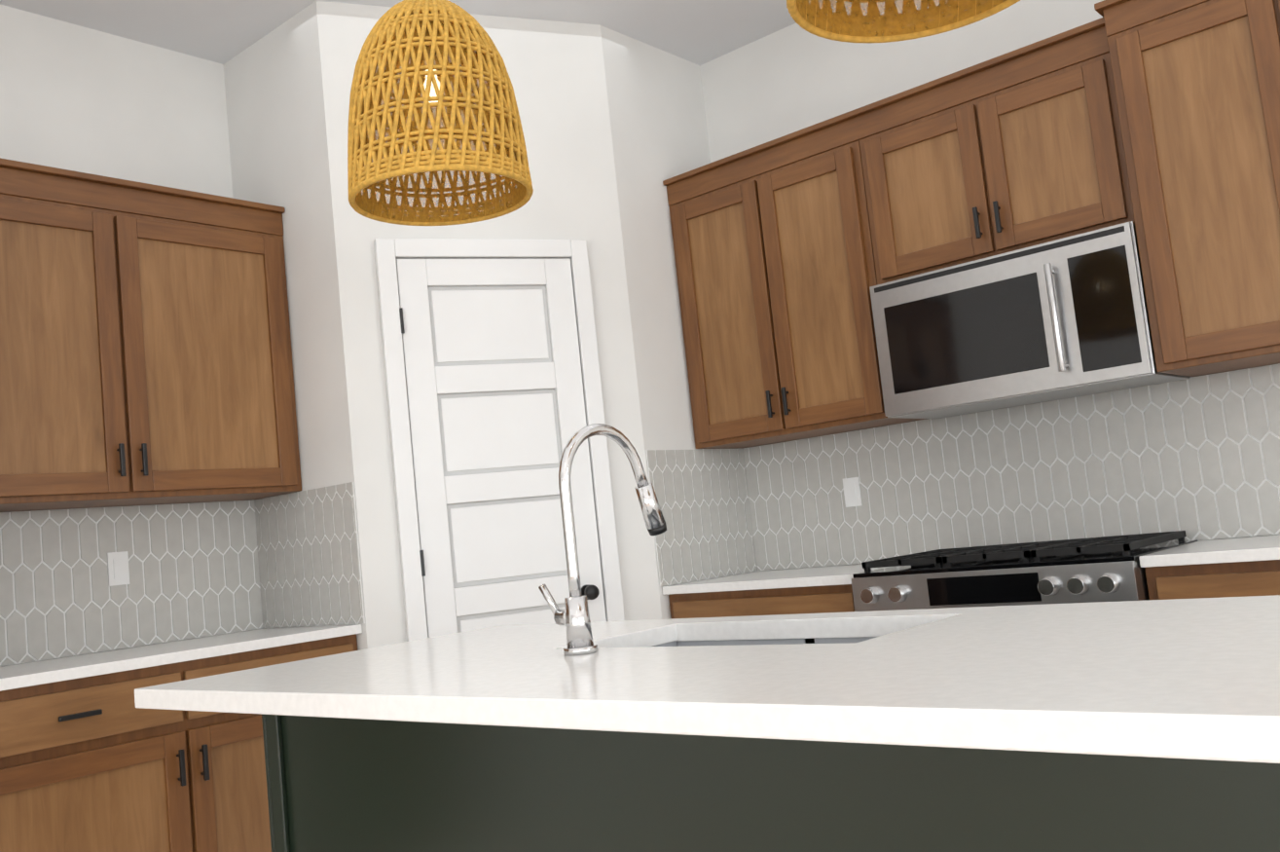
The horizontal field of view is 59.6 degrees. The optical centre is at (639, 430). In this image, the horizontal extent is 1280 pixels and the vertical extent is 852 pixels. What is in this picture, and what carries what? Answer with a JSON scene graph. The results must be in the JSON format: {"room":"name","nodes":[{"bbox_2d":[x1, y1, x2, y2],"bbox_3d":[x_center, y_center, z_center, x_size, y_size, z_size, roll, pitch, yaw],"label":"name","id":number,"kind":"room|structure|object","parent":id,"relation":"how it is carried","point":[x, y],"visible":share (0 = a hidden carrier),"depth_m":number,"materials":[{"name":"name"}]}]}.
{"room":"kitchen","nodes":[
{"label":"kitchen","id":0,"kind":"room"},
{"bbox_2d":[0,4,261,665],"bbox_3d":[-1.936,0.103,3.897,0.120,3.150,1.418,-10,-7,40],"label":"wall","id":1,"kind":"structure","parent":0,"point":[75,97],"depth_m":4.08,"materials":[{"name":"paint"}]},
{"bbox_2d":[107,550,129,585],"bbox_3d":[-1.802,0.474,3.859,0.008,0.114,0.070,-10,-7,40],"label":"electrical outlet","id":2,"kind":"object","parent":1,"relation":"attached to","point":[118,567],"visible":1,"depth_m":3.85,"materials":[{"name":"white plastic"}]},
{"bbox_2d":[0,157,311,515],"bbox_3d":[-1.817,-0.277,3.748,0.352,1.039,1.265,-10,-7,40],"label":"upper cabinet","id":3,"kind":"object","parent":1,"relation":"attached to","point":[144,348],"depth_m":3.69,"materials":[{"name":"brown wood"}]},
{"bbox_2d":[223,0,367,650],"bbox_3d":[-1.263,0.059,4.181,0.775,3.150,0.110,-10,-7,40],"label":"wall","id":4,"kind":"structure","parent":0,"point":[276,127],"depth_m":4.08,"materials":[{"name":"paint"}]},
{"bbox_2d":[0,0,795,65],"bbox_3d":[-0.117,-2.203,-1.325,10.400,0.080,10.400,-10,-7,40],"label":"ceiling","id":5,"kind":"structure","parent":0,"point":[699,32],"depth_m":4.27,"materials":[{"name":"paint"}]},
{"bbox_2d":[347,0,533,225],"bbox_3d":[-0.472,-1.122,2.346,0.375,1.310,0.375,-10,-7,40],"label":"pendant light","id":6,"kind":"object","parent":5,"relation":"hanging from","point":[435,135],"visible":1,"depth_m":2.18,"materials":[{"name":"wicker"}]},
{"bbox_2d":[786,0,1020,43],"bbox_3d":[0.321,-1.269,1.597,0.375,1.320,0.375,-10,-7,40],"label":"pendant light","id":7,"kind":"object","parent":5,"relation":"hanging from","point":[868,21],"visible":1,"depth_m":1.70,"materials":[{"name":"wicker"}]},
{"bbox_2d":[316,0,661,648],"bbox_3d":[-0.523,-0.021,4.150,1.098,3.150,0.110,-4,-6,-23],"label":"wall","id":8,"kind":"structure","parent":0,"point":[556,71],"depth_m":4.24,"materials":[{"name":"paint"}]},
{"bbox_2d":[373,238,624,641],"bbox_3d":[-0.462,0.412,4.036,0.800,2.260,0.035,-4,-6,-23],"label":"pantry door","id":9,"kind":"structure","parent":8,"relation":"in","point":[493,383],"depth_m":4.06,"materials":[{"name":"white wood"}]},
{"bbox_2d":[399,307,599,599],"bbox_3d":[-0.459,0.433,3.999,0.341,1.800,0.568,-10,-7,40],"label":"hardware piece","id":10,"kind":"object","parent":9,"relation":"attached to","point":[591,591],"depth_m":4.05,"materials":[{"name":"black metal"}]},
{"bbox_2d":[600,25,757,619],"bbox_3d":[0.174,-0.052,4.592,0.110,3.150,0.650,-10,-7,40],"label":"wall","id":11,"kind":"structure","parent":0,"point":[657,117],"depth_m":4.52,"materials":[{"name":"paint"}]},
{"bbox_2d":[699,0,1279,571],"bbox_3d":[3.790,-0.672,1.983,9.080,3.150,0.120,-10,-7,40],"label":"wall","id":12,"kind":"structure","parent":0,"point":[782,82],"depth_m":4.52,"materials":[{"name":"paint"}]},
{"bbox_2d":[662,109,941,451],"bbox_3d":[0.606,-0.533,4.414,0.895,1.100,0.353,-10,-7,40],"label":"upper cabinet","id":13,"kind":"object","parent":12,"relation":"attached to","point":[776,274],"depth_m":4.26,"materials":[{"name":"brown wood"}]},
{"bbox_2d":[842,476,861,507],"bbox_3d":[0.840,0.242,4.428,0.070,0.114,0.008,-10,-7,40],"label":"electrical outlet","id":14,"kind":"object","parent":12,"relation":"attached to","point":[852,491],"visible":1,"depth_m":4.42,"materials":[{"name":"white plastic"}]},
{"bbox_2d":[855,19,1124,285],"bbox_3d":[1.257,-0.889,3.854,0.900,0.631,0.353,-10,-7,40],"label":"upper cabinet","id":15,"kind":"object","parent":12,"relation":"attached to","point":[1012,151],"depth_m":3.70,"materials":[{"name":"brown wood"}]},
{"bbox_2d":[869,220,1189,418],"bbox_3d":[1.278,-0.340,3.761,0.894,0.470,0.444,-10,-7,40],"label":"microwave","id":16,"kind":"object","parent":15,"relation":"attached to","point":[1063,318],"visible":1,"depth_m":3.60,"materials":[{"name":"silver metal"}]},
{"bbox_2d":[1094,0,1279,381],"bbox_3d":[1.944,-0.798,3.228,0.910,1.130,0.403,-10,-7,40],"label":"upper cabinet","id":17,"kind":"object","parent":12,"relation":"attached to","point":[1157,121],"depth_m":3.25,"materials":[{"name":"brown wood"}]},
{"bbox_3d":[0.215,0.986,-1.621,10.400,0.060,10.400,-10,-7,40],"label":"floor","id":18,"kind":"structure","parent":0,"visible":0},
{"bbox_2d":[0,632,361,851],"bbox_3d":[-1.564,1.174,3.525,0.617,0.883,1.265,-10,-7,40],"label":"base cabinet","id":19,"kind":"object","parent":18,"relation":"on","point":[83,768],"depth_m":3.22,"materials":[{"name":"brown wood"}]},
{"bbox_2d":[0,621,362,691],"bbox_3d":[-1.606,0.720,3.563,0.632,0.032,1.265,-10,-7,40],"label":"countertop","id":20,"kind":"structure","parent":19,"relation":"on","point":[34,674],"depth_m":3.47,"materials":[{"name":"white stone"}]},
{"bbox_2d":[668,584,854,618],"bbox_3d":[0.660,1.004,4.188,0.843,0.883,0.618,-10,-7,40],"label":"base cabinet","id":21,"kind":"object","parent":18,"relation":"on","point":[840,599],"depth_m":3.97,"materials":[{"name":"brown wood"}]},
{"bbox_2d":[660,560,889,595],"bbox_3d":[0.608,0.551,4.224,0.844,0.032,0.633,-10,-7,40],"label":"countertop","id":22,"kind":"structure","parent":21,"relation":"on","point":[821,575],"depth_m":4.07,"materials":[{"name":"white stone"}]},
{"bbox_2d":[261,715,1279,851],"bbox_3d":[0.222,0.842,1.941,2.039,0.881,0.687,-10,-7,40],"label":"kitchen island","id":23,"kind":"object","parent":18,"relation":"on","point":[333,785],"depth_m":1.60,"materials":[{"name":"wood"}]},
{"bbox_2d":[134,594,1279,769],"bbox_3d":[0.101,0.386,1.903,2.093,0.038,0.975,-10,-7,40],"label":"island countertop","id":24,"kind":"structure","parent":23,"relation":"on","point":[1191,681],"depth_m":1.44,"materials":[{"name":"white stone"}]},
{"bbox_2d":[538,423,666,653],"bbox_3d":[-0.069,0.195,2.123,0.112,0.415,0.297,-10,-7,40],"label":"faucet","id":25,"kind":"object","parent":24,"relation":"on","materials":[{"name":"silver metal"}]},
{"bbox_2d":[632,625,897,645],"bbox_3d":[0.218,0.510,2.056,0.688,0.226,0.398,-10,-7,40],"label":"sink","id":26,"kind":"object","parent":24,"relation":"in","point":[754,635],"depth_m":2.26,"materials":[{"name":"silver metal"}]},
{"bbox_2d":[851,530,1198,611],"bbox_3d":[1.277,0.839,3.585,0.896,0.932,0.706,-10,-7,40],"label":"range","id":27,"kind":"object","parent":18,"relation":"on","point":[1098,569],"visible":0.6,"depth_m":3.39,"materials":[{"name":"silver metal"}]},
{"bbox_2d":[1144,560,1279,599],"bbox_3d":[2.017,0.754,3.018,0.958,0.883,0.618,-10,-7,40],"label":"base cabinet","id":28,"kind":"object","parent":18,"relation":"on","point":[1258,577],"depth_m":3.02,"materials":[{"name":"brown wood"}]},
{"bbox_2d":[1138,533,1279,568],"bbox_3d":[1.975,0.299,3.045,0.989,0.032,0.633,-10,-7,40],"label":"countertop","id":29,"kind":"structure","parent":28,"relation":"on","point":[1264,547],"depth_m":3.07,"materials":[{"name":"white stone"}]}
]}

